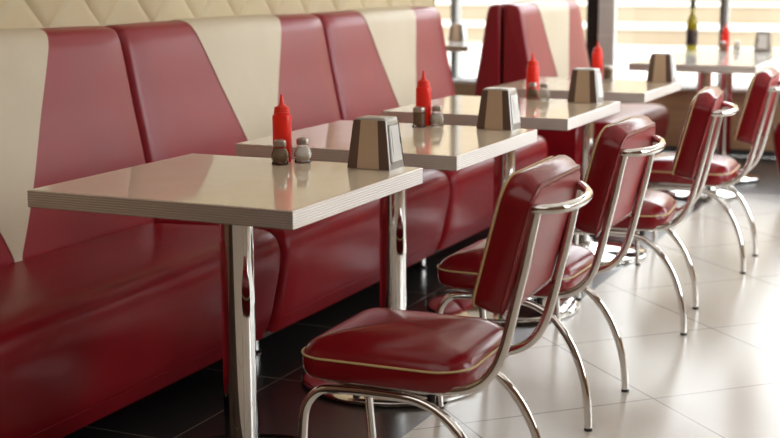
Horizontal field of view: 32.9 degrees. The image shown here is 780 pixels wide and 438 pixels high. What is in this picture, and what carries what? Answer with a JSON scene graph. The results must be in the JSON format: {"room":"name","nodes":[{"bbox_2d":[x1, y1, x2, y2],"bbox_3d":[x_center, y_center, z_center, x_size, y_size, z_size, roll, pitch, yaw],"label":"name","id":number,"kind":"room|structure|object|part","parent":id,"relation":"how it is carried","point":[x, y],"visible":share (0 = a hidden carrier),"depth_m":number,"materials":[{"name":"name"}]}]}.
{"room":"restaurant","nodes":[
{"label":"restaurant","id":0,"kind":"room"},
{"bbox_2d":[62,152,779,437],"bbox_3d":[-0.259,0.441,4.337,7.800,0.001,10.750,5,12,24],"label":"floor","id":1,"kind":"structure","parent":0,"point":[720,379],"depth_m":4.17,"materials":[{"name":"tile"}]},
{"bbox_2d":[0,26,279,437],"bbox_3d":[-0.925,0.034,3.604,0.678,1.071,1.394,5,12,24],"label":"bench","id":2,"kind":"object","parent":1,"relation":"on","point":[100,313],"visible":0.91,"depth_m":3.69,"materials":[{"name":"red leather"}]},
{"bbox_3d":[-1.139,-0.176,3.664,0.211,0.670,1.394,5,12,24],"label":"backrest","id":3,"kind":"part","parent":2,"relation":"part of","materials":[{"name":"red leather"}]},
{"bbox_3d":[-0.847,0.300,3.617,0.507,0.358,1.394,5,12,24],"label":"seat","id":4,"kind":"part","parent":2,"relation":"part of","materials":[{"name":"red leather"}]},
{"bbox_2d":[27,153,422,437],"bbox_3d":[-0.365,0.272,3.193,0.679,0.750,0.672,5,12,24],"label":"table","id":5,"kind":"object","parent":1,"relation":"on","point":[239,194],"visible":0.97,"depth_m":3.09,"materials":[{"name":"beige laminate"}]},
{"bbox_2d":[271,139,288,165],"bbox_3d":[-0.278,-0.170,3.340,0.046,0.065,0.045,5,12,24],"label":"pepper shaker","id":6,"kind":"object","parent":5,"relation":"on","point":[280,155],"visible":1,"depth_m":3.33,"materials":[{"name":"clear glass"}]},
{"bbox_2d":[272,94,291,161],"bbox_3d":[-0.276,-0.233,3.384,0.049,0.173,0.049,5,12,24],"label":"ketchup bottle","id":7,"kind":"object","parent":5,"relation":"on","point":[281,118],"visible":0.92,"depth_m":3.37,"materials":[{"name":"red plastic"}]},
{"bbox_2d":[294,137,311,163],"bbox_3d":[-0.223,-0.176,3.374,0.046,0.065,0.045,5,12,24],"label":"salt shaker","id":8,"kind":"object","parent":5,"relation":"on","point":[304,154],"visible":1,"depth_m":3.36,"materials":[{"name":"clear glass"}]},
{"bbox_2d":[347,115,404,170],"bbox_3d":[-0.035,-0.191,3.284,0.119,0.125,0.096,5,12,24],"label":"napkin holder","id":9,"kind":"object","parent":5,"relation":"on","point":[376,143],"visible":1,"depth_m":3.25,"materials":[{"name":"grey metal"}]},
{"bbox_3d":[-0.052,-0.183,3.246,0.114,0.119,0.011,5,12,24],"label":"panel","id":10,"kind":"part","parent":9,"relation":"part of","materials":[{"name":"brown plastic"}]},
{"bbox_3d":[-0.017,-0.197,3.322,0.114,0.119,0.011,5,12,24],"label":"panel","id":11,"kind":"part","parent":9,"relation":"part of","materials":[{"name":"brown plastic"}]},
{"bbox_2d":[105,14,449,353],"bbox_3d":[-0.343,-0.199,4.855,0.678,1.071,1.394,5,12,24],"label":"bench","id":12,"kind":"object","parent":1,"relation":"on","point":[208,85],"visible":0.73,"depth_m":4.64,"materials":[{"name":"red leather"}]},
{"bbox_3d":[-0.556,-0.409,4.915,0.211,0.670,1.394,5,12,24],"label":"backrest","id":13,"kind":"part","parent":12,"relation":"part of","materials":[{"name":"red leather"}]},
{"bbox_3d":[-0.450,0.401,4.346,0.058,0.076,0.058,5,12,24],"label":"leg","id":14,"kind":"part","parent":12,"relation":"part of","materials":[{"name":"silver metal"}]},
{"bbox_3d":[-0.378,0.240,4.954,0.550,0.022,1.360,5,12,24],"label":"plinth frame","id":15,"kind":"part","parent":12,"relation":"part of","materials":[{"name":"brown"}]},
{"bbox_3d":[-0.264,0.066,4.868,0.507,0.358,1.394,5,12,24],"label":"seat","id":16,"kind":"part","parent":12,"relation":"part of","materials":[{"name":"red leather"}]},
{"bbox_2d":[236,120,536,406],"bbox_3d":[0.009,0.122,3.996,0.679,0.750,0.672,5,12,24],"label":"table","id":17,"kind":"object","parent":1,"relation":"on","point":[445,147],"visible":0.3,"depth_m":3.91,"materials":[{"name":"beige laminate"}]},
{"bbox_2d":[412,106,425,127],"bbox_3d":[0.091,-0.322,4.155,0.046,0.065,0.046,5,12,24],"label":"pepper shaker","id":18,"kind":"object","parent":17,"relation":"on","point":[418,111],"visible":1,"depth_m":4.14,"materials":[{"name":"clear glass"}]},
{"bbox_2d":[416,71,430,125],"bbox_3d":[0.107,-0.384,4.192,0.049,0.173,0.049,5,12,24],"label":"ketchup bottle","id":19,"kind":"object","parent":17,"relation":"on","point":[423,89],"visible":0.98,"depth_m":4.17,"materials":[{"name":"red plastic"}]},
{"bbox_2d":[430,105,443,126],"bbox_3d":[0.149,-0.328,4.183,0.046,0.065,0.045,5,12,24],"label":"salt shaker","id":20,"kind":"object","parent":17,"relation":"on","point":[436,118],"visible":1,"depth_m":4.17,"materials":[{"name":"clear glass"}]},
{"bbox_2d":[476,87,520,130],"bbox_3d":[0.339,-0.344,4.102,0.119,0.125,0.096,5,12,24],"label":"napkin holder","id":21,"kind":"object","parent":17,"relation":"on","point":[499,106],"visible":1,"depth_m":4.07,"materials":[{"name":"grey metal"}]},
{"bbox_2d":[310,7,547,268],"bbox_3d":[0.215,-0.423,6.053,0.678,1.071,1.274,5,12,24],"label":"bench","id":22,"kind":"object","parent":1,"relation":"on","point":[378,57],"visible":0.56,"depth_m":5.84,"materials":[{"name":"red leather"}]},
{"bbox_3d":[0.002,-0.633,6.113,0.211,0.670,1.274,5,12,24],"label":"backrest","id":23,"kind":"part","parent":22,"relation":"part of","materials":[{"name":"red leather"}]},
{"bbox_3d":[0.133,0.168,5.597,0.058,0.076,0.058,5,12,24],"label":"leg","id":24,"kind":"part","parent":22,"relation":"part of","materials":[{"name":"silver metal"}]},
{"bbox_3d":[0.294,-0.157,6.066,0.507,0.358,1.274,5,12,24],"label":"seat","id":25,"kind":"part","parent":22,"relation":"part of","materials":[{"name":"red leather"}]},
{"bbox_2d":[298,155,593,437],"bbox_3d":[0.140,0.277,2.930,0.614,0.832,0.401,4,11,23],"label":"chair","id":26,"kind":"object","parent":1,"relation":"on","point":[377,352],"visible":1,"depth_m":2.81,"materials":[{"name":"leather"}]},
{"bbox_3d":[0.016,0.540,2.837,0.474,0.347,0.043,4,11,23],"label":"leg","id":27,"kind":"part","parent":26,"relation":"part of","materials":[{"name":"silver metal"}]},
{"bbox_2d":[302,307,508,393],"bbox_3d":[0.043,0.278,2.973,0.398,0.101,0.382,4,11,23],"label":"seat cushion","id":28,"kind":"object","parent":26,"relation":"on","point":[377,350],"depth_m":2.84,"materials":[{"name":"leather"}]},
{"bbox_3d":[0.155,0.480,3.158,0.474,0.347,0.043,4,11,23],"label":"leg","id":29,"kind":"part","parent":26,"relation":"part of","materials":[{"name":"silver metal"}]},
{"bbox_3d":[0.125,0.138,2.911,0.526,0.420,0.344,4,11,23],"label":"tube frame","id":30,"kind":"part","parent":26,"relation":"part of","materials":[{"name":"silver metal"}]},
{"bbox_3d":[0.297,0.025,2.815,0.137,0.295,0.378,4,11,23],"label":"backrest","id":31,"kind":"part","parent":26,"relation":"part of","materials":[{"name":"leather"}]},
{"bbox_3d":[0.327,0.039,2.804,0.069,0.255,0.354,4,11,23],"label":"panel","id":32,"kind":"part","parent":26,"relation":"part of","materials":[{"name":"leather"}]},
{"bbox_3d":[0.379,-0.048,2.769,0.089,0.022,0.364,4,11,20],"label":"grab handle","id":33,"kind":"part","parent":26,"relation":"part of","materials":[{"name":"silver metal"}]},
{"bbox_2d":[445,40,482,51],"bbox_3d":[0.298,-0.873,9.365,0.800,0.750,0.660,5,12,24],"label":"table","id":34,"kind":"object","parent":1,"relation":"on","point":[451,46],"visible":0.05,"depth_m":8.93,"materials":[{"name":"white laminate"}]},
{"bbox_2d":[448,23,467,41],"bbox_3d":[0.488,-1.336,9.459,0.119,0.125,0.096,5,12,24],"label":"napkin holder","id":35,"kind":"object","parent":34,"relation":"on","point":[458,32],"visible":1,"depth_m":9.42,"materials":[{"name":"grey metal"}]},
{"bbox_3d":[0.470,-1.328,9.421,0.114,0.119,0.011,5,12,24],"label":"panel","id":36,"kind":"part","parent":35,"relation":"part of","materials":[{"name":"brown plastic"}]},
{"bbox_2d":[382,95,620,324],"bbox_3d":[0.422,-0.043,4.882,0.679,0.750,0.672,5,12,24],"label":"table","id":37,"kind":"object","parent":1,"relation":"on","point":[458,110],"visible":0.41,"depth_m":4.75,"materials":[{"name":"beige laminate"}]},
{"bbox_2d":[526,53,538,96],"bbox_3d":[0.554,-0.558,5.126,0.049,0.173,0.049,5,12,24],"label":"ketchup bottle","id":38,"kind":"object","parent":37,"relation":"on","point":[532,70],"visible":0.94,"depth_m":5.11,"materials":[{"name":"red plastic"}]},
{"bbox_2d":[527,82,537,99],"bbox_3d":[0.547,-0.493,5.069,0.046,0.065,0.045,5,12,24],"label":"pepper shaker","id":39,"kind":"object","parent":37,"relation":"on","point":[532,94],"visible":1,"depth_m":5.06,"materials":[{"name":"clear glass"}]},
{"bbox_2d":[538,83,549,99],"bbox_3d":[0.586,-0.486,5.029,0.046,0.065,0.045,5,12,24],"label":"salt shaker","id":40,"kind":"object","parent":37,"relation":"on","point":[543,94],"visible":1,"depth_m":5.02,"materials":[{"name":"clear glass"}]},
{"bbox_2d":[567,68,603,102],"bbox_3d":[0.734,-0.501,4.946,0.119,0.125,0.096,5,12,24],"label":"napkin holder","id":41,"kind":"object","parent":37,"relation":"on","point":[586,85],"visible":1,"depth_m":4.91,"materials":[{"name":"grey metal"}]},
{"bbox_2d":[474,0,542,95],"bbox_3d":[0.590,-0.755,7.841,0.529,1.071,1.114,5,12,24],"label":"bench","id":42,"kind":"object","parent":1,"relation":"on","point":[490,69],"visible":0.16,"depth_m":7.21,"materials":[{"name":"red leather"}]},
{"bbox_3d":[0.755,-0.935,7.731,0.164,0.670,1.114,5,12,24],"label":"backrest","id":43,"kind":"part","parent":42,"relation":"part of","materials":[{"name":"red leather"}]},
{"bbox_2d":[435,115,665,431],"bbox_3d":[0.468,0.123,3.758,0.614,0.832,0.401,5,12,25],"label":"chair","id":44,"kind":"object","parent":1,"relation":"on","point":[618,171],"visible":0.68,"depth_m":3.60,"materials":[{"name":"leather"}]},
{"bbox_3d":[0.339,0.385,3.668,0.474,0.347,0.043,5,12,25],"label":"leg","id":45,"kind":"part","parent":44,"relation":"part of","materials":[{"name":"silver metal"}]},
{"bbox_2d":[437,238,593,296],"bbox_3d":[0.372,0.123,3.804,0.398,0.101,0.382,5,12,25],"label":"seat cushion","id":46,"kind":"object","parent":44,"relation":"on","point":[459,270],"depth_m":3.70,"materials":[{"name":"leather"}]},
{"bbox_3d":[0.490,0.326,3.985,0.474,0.347,0.043,5,12,25],"label":"leg","id":47,"kind":"part","parent":44,"relation":"part of","materials":[{"name":"silver metal"}]},
{"bbox_3d":[0.454,-0.016,3.739,0.526,0.420,0.344,5,12,25],"label":"tube frame","id":48,"kind":"part","parent":44,"relation":"part of","materials":[{"name":"silver metal"}]},
{"bbox_3d":[0.623,-0.128,3.637,0.137,0.295,0.378,5,12,25],"label":"backrest","id":49,"kind":"part","parent":44,"relation":"part of","materials":[{"name":"leather"}]},
{"bbox_3d":[0.653,-0.114,3.626,0.069,0.255,0.354,5,12,25],"label":"panel","id":50,"kind":"part","parent":44,"relation":"part of","materials":[{"name":"leather"}]},
{"bbox_3d":[0.704,-0.200,3.588,0.089,0.022,0.364,4,11,22],"label":"grab handle","id":51,"kind":"part","parent":44,"relation":"part of","materials":[{"name":"silver metal"}]},
{"bbox_2d":[488,77,680,265],"bbox_3d":[0.856,-0.217,5.813,0.679,0.750,0.672,5,12,24],"label":"table","id":52,"kind":"object","parent":1,"relation":"on","point":[622,90],"visible":0.48,"depth_m":5.74,"materials":[{"name":"beige laminate"}]},
{"bbox_2d":[592,41,602,76],"bbox_3d":[0.945,-0.724,6.015,0.049,0.173,0.049,5,12,24],"label":"ketchup bottle","id":53,"kind":"object","parent":52,"relation":"on","point":[597,55],"visible":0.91,"depth_m":6.00,"materials":[{"name":"red plastic"}]},
{"bbox_2d":[603,65,612,79],"bbox_3d":[0.987,-0.662,5.973,0.046,0.065,0.046,5,12,24],"label":"pepper shaker","id":54,"kind":"object","parent":52,"relation":"on","point":[608,69],"visible":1,"depth_m":5.96,"materials":[{"name":"clear glass"}]},
{"bbox_2d":[647,53,676,82],"bbox_3d":[1.210,-0.674,5.873,0.119,0.125,0.096,5,12,24],"label":"napkin holder","id":55,"kind":"object","parent":52,"relation":"on","point":[662,66],"visible":1,"depth_m":5.83,"materials":[{"name":"grey metal"}]},
{"bbox_2d":[503,0,668,160],"bbox_3d":[1.151,-0.710,7.589,0.678,1.071,1.114,5,12,24],"label":"bench","id":56,"kind":"object","parent":1,"relation":"on","point":[552,30],"visible":0.45,"depth_m":7.37,"materials":[{"name":"red leather"}]},
{"bbox_3d":[0.938,-0.920,7.649,0.211,0.670,1.114,5,12,24],"label":"backrest","id":57,"kind":"part","parent":56,"relation":"part of","materials":[{"name":"red leather"}]},
{"bbox_3d":[1.230,-0.445,7.602,0.507,0.358,1.114,5,12,24],"label":"seat","id":58,"kind":"part","parent":56,"relation":"part of","materials":[{"name":"red leather"}]},
{"bbox_2d":[554,85,738,335],"bbox_3d":[0.913,-0.053,4.699,0.614,0.832,0.401,3,11,19],"label":"chair","id":59,"kind":"object","parent":1,"relation":"on","point":[694,153],"visible":0.63,"depth_m":4.52,"materials":[{"name":"leather"}]},
{"bbox_3d":[0.799,0.211,4.596,0.474,0.347,0.043,3,11,19],"label":"leg","id":60,"kind":"part","parent":59,"relation":"part of","materials":[{"name":"silver metal"}]},
{"bbox_3d":[0.915,0.150,4.927,0.474,0.347,0.043,3,11,19],"label":"leg","id":61,"kind":"part","parent":59,"relation":"part of","materials":[{"name":"silver metal"}]},
{"bbox_2d":[612,190,676,229],"bbox_3d":[0.813,-0.050,4.734,0.398,0.101,0.382,3,11,19],"label":"seat cushion","id":62,"kind":"object","parent":59,"relation":"on","point":[658,209],"depth_m":4.55,"materials":[{"name":"leather"}]},
{"bbox_3d":[0.898,-0.192,4.678,0.526,0.420,0.344,3,11,19],"label":"tube frame","id":63,"kind":"part","parent":59,"relation":"part of","materials":[{"name":"silver metal"}]},
{"bbox_3d":[1.074,-0.307,4.595,0.137,0.295,0.378,3,11,19],"label":"backrest","id":64,"kind":"part","parent":59,"relation":"part of","materials":[{"name":"leather"}]},
{"bbox_3d":[1.106,-0.293,4.586,0.069,0.255,0.354,3,11,19],"label":"panel","id":65,"kind":"part","parent":59,"relation":"part of","materials":[{"name":"leather"}]},
{"bbox_3d":[1.159,-0.381,4.554,0.089,0.022,0.364,3,11,16],"label":"grab handle","id":66,"kind":"part","parent":59,"relation":"part of","materials":[{"name":"silver metal"}]},
{"bbox_2d":[629,49,779,200],"bbox_3d":[1.908,-0.574,7.720,0.670,0.750,1.540,5,12,24],"label":"table","id":67,"kind":"object","parent":1,"relation":"on","point":[705,62],"visible":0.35,"depth_m":7.37,"materials":[{"name":"white laminate"}]},
{"bbox_2d":[686,0,697,50],"bbox_3d":[1.885,-1.211,8.238,0.070,0.316,0.070,5,12,24],"label":"oil bottle","id":68,"kind":"object","parent":67,"relation":"on","point":[692,22],"visible":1,"depth_m":8.22,"materials":[{"name":"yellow glass"}]},
{"bbox_2d":[719,41,726,51],"bbox_3d":[2.039,-1.056,8.084,0.046,0.065,0.045,5,12,24],"label":"pepper shaker","id":69,"kind":"object","parent":67,"relation":"on","point":[722,47],"visible":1,"depth_m":8.07,"materials":[{"name":"clear glass"}]},
{"bbox_2d":[721,23,729,50],"bbox_3d":[2.080,-1.129,8.185,0.049,0.173,0.049,5,12,24],"label":"ketchup bottle","id":70,"kind":"object","parent":67,"relation":"on","point":[725,32],"visible":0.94,"depth_m":8.17,"materials":[{"name":"red plastic"}]},
{"bbox_2d":[733,41,740,51],"bbox_3d":[2.132,-1.062,8.117,0.046,0.065,0.045,5,12,24],"label":"salt shaker","id":71,"kind":"object","parent":67,"relation":"on","point":[736,48],"visible":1,"depth_m":8.11,"materials":[{"name":"clear glass"}]},
{"bbox_2d":[754,31,772,51],"bbox_3d":[2.285,-1.085,8.075,0.096,0.125,0.119,5,12,24],"label":"napkin holder","id":72,"kind":"object","parent":67,"relation":"on","point":[763,41],"visible":1,"depth_m":8.03,"materials":[{"name":"grey metal"}]},
{"bbox_2d":[634,67,779,273],"bbox_3d":[1.379,-0.226,5.629,0.614,0.832,0.401,4,11,22],"label":"chair","id":73,"kind":"object","parent":1,"relation":"on","point":[760,102],"visible":0.85,"depth_m":5.47,"materials":[{"name":"leather"}]},
{"bbox_3d":[1.256,0.036,5.534,0.474,0.347,0.043,4,11,22],"label":"leg","id":74,"kind":"part","parent":73,"relation":"part of","materials":[{"name":"silver metal"}]},
{"bbox_2d":[648,152,739,185],"bbox_3d":[1.282,-0.225,5.670,0.398,0.101,0.382,4,11,22],"label":"seat cushion","id":75,"kind":"object","parent":73,"relation":"on","point":[723,170],"depth_m":5.53,"materials":[{"name":"leather"}]},
{"bbox_3d":[1.393,-0.024,5.857,0.474,0.347,0.043,4,11,22],"label":"leg","id":76,"kind":"part","parent":73,"relation":"part of","materials":[{"name":"silver metal"}]},
{"bbox_3d":[1.364,-0.365,5.609,0.526,0.420,0.344,4,11,22],"label":"tube frame","id":77,"kind":"part","parent":73,"relation":"part of","materials":[{"name":"silver metal"}]},
{"bbox_3d":[1.537,-0.479,5.515,0.137,0.295,0.378,4,11,22],"label":"backrest","id":78,"kind":"part","parent":73,"relation":"part of","materials":[{"name":"leather"}]},
{"bbox_3d":[1.568,-0.465,5.505,0.069,0.255,0.354,4,11,22],"label":"panel","id":79,"kind":"part","parent":73,"relation":"part of","materials":[{"name":"leather"}]},
{"bbox_3d":[1.620,-0.551,5.469,0.089,0.022,0.364,4,11,20],"label":"grab handle","id":80,"kind":"part","parent":73,"relation":"part of","materials":[{"name":"silver metal"}]},
{"bbox_2d":[773,122,779,174],"bbox_3d":[2.615,-0.696,7.486,0.678,1.071,1.244,5,12,24],"label":"chair","id":81,"kind":"object","parent":1,"relation":"on","point":[776,133],"visible":1,"depth_m":7.11,"materials":[{"name":"red leather"}]},
{"bbox_2d":[453,83,779,150],"bbox_3d":[2.008,-0.708,9.161,7.800,0.390,0.156,5,12,24],"label":"wall","id":82,"kind":"structure","parent":0,"point":[677,103],"depth_m":9.07,"materials":[{"name":"brown wood"}]},
{"bbox_2d":[452,78,747,91],"bbox_3d":[2.004,-0.911,9.117,7.800,0.025,0.230,5,12,24],"label":"trim","id":83,"kind":"structure","parent":82,"relation":"on","point":[691,88],"depth_m":9.00,"materials":[{"name":"white"}]},
{"bbox_2d":[586,0,616,78],"bbox_3d":[1.443,-1.888,8.922,0.197,2.900,0.065,5,12,24],"label":"pillar","id":84,"kind":"structure","parent":82,"relation":"attached to","point":[601,14],"depth_m":9.00,"materials":[{"name":"white paint"}]},
{"bbox_2d":[661,146,775,157],"bbox_3d":[2.012,-0.493,9.208,7.800,0.050,0.140,5,12,24],"label":"baseboard","id":85,"kind":"structure","parent":82,"relation":"in","point":[733,152],"depth_m":8.97,"materials":[{"name":"black rubber"}]},
{"bbox_3d":[-1.518,-0.810,3.152,0.160,2.900,8.000,5,12,24],"label":"wall","id":86,"kind":"structure","parent":0,"visible":0},
{"bbox_2d":[0,0,434,28],"bbox_3d":[-0.940,-0.969,4.190,0.010,0.870,5.590,5,12,24],"label":"wall panel","id":87,"kind":"object","parent":86,"relation":"attached to","point":[14,14],"visible":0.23,"depth_m":4.50,"materials":[{"name":"beige leather"}]},
{"label":"outside","id":88,"kind":"structure","parent":0,"visible":0},
{"bbox_2d":[447,45,779,156],"bbox_3d":[15.163,-0.999,12.185,100.000,0.001,16.300,5,12,24],"label":"pavement","id":89,"kind":"structure","parent":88,"point":[625,54],"depth_m":19.40,"materials":[{"name":"white concrete"}]},
{"bbox_2d":[435,0,779,87],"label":"window","id":90,"kind":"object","parent":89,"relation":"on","point":[639,22],"depth_m":25.76,"materials":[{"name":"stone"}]}
]}

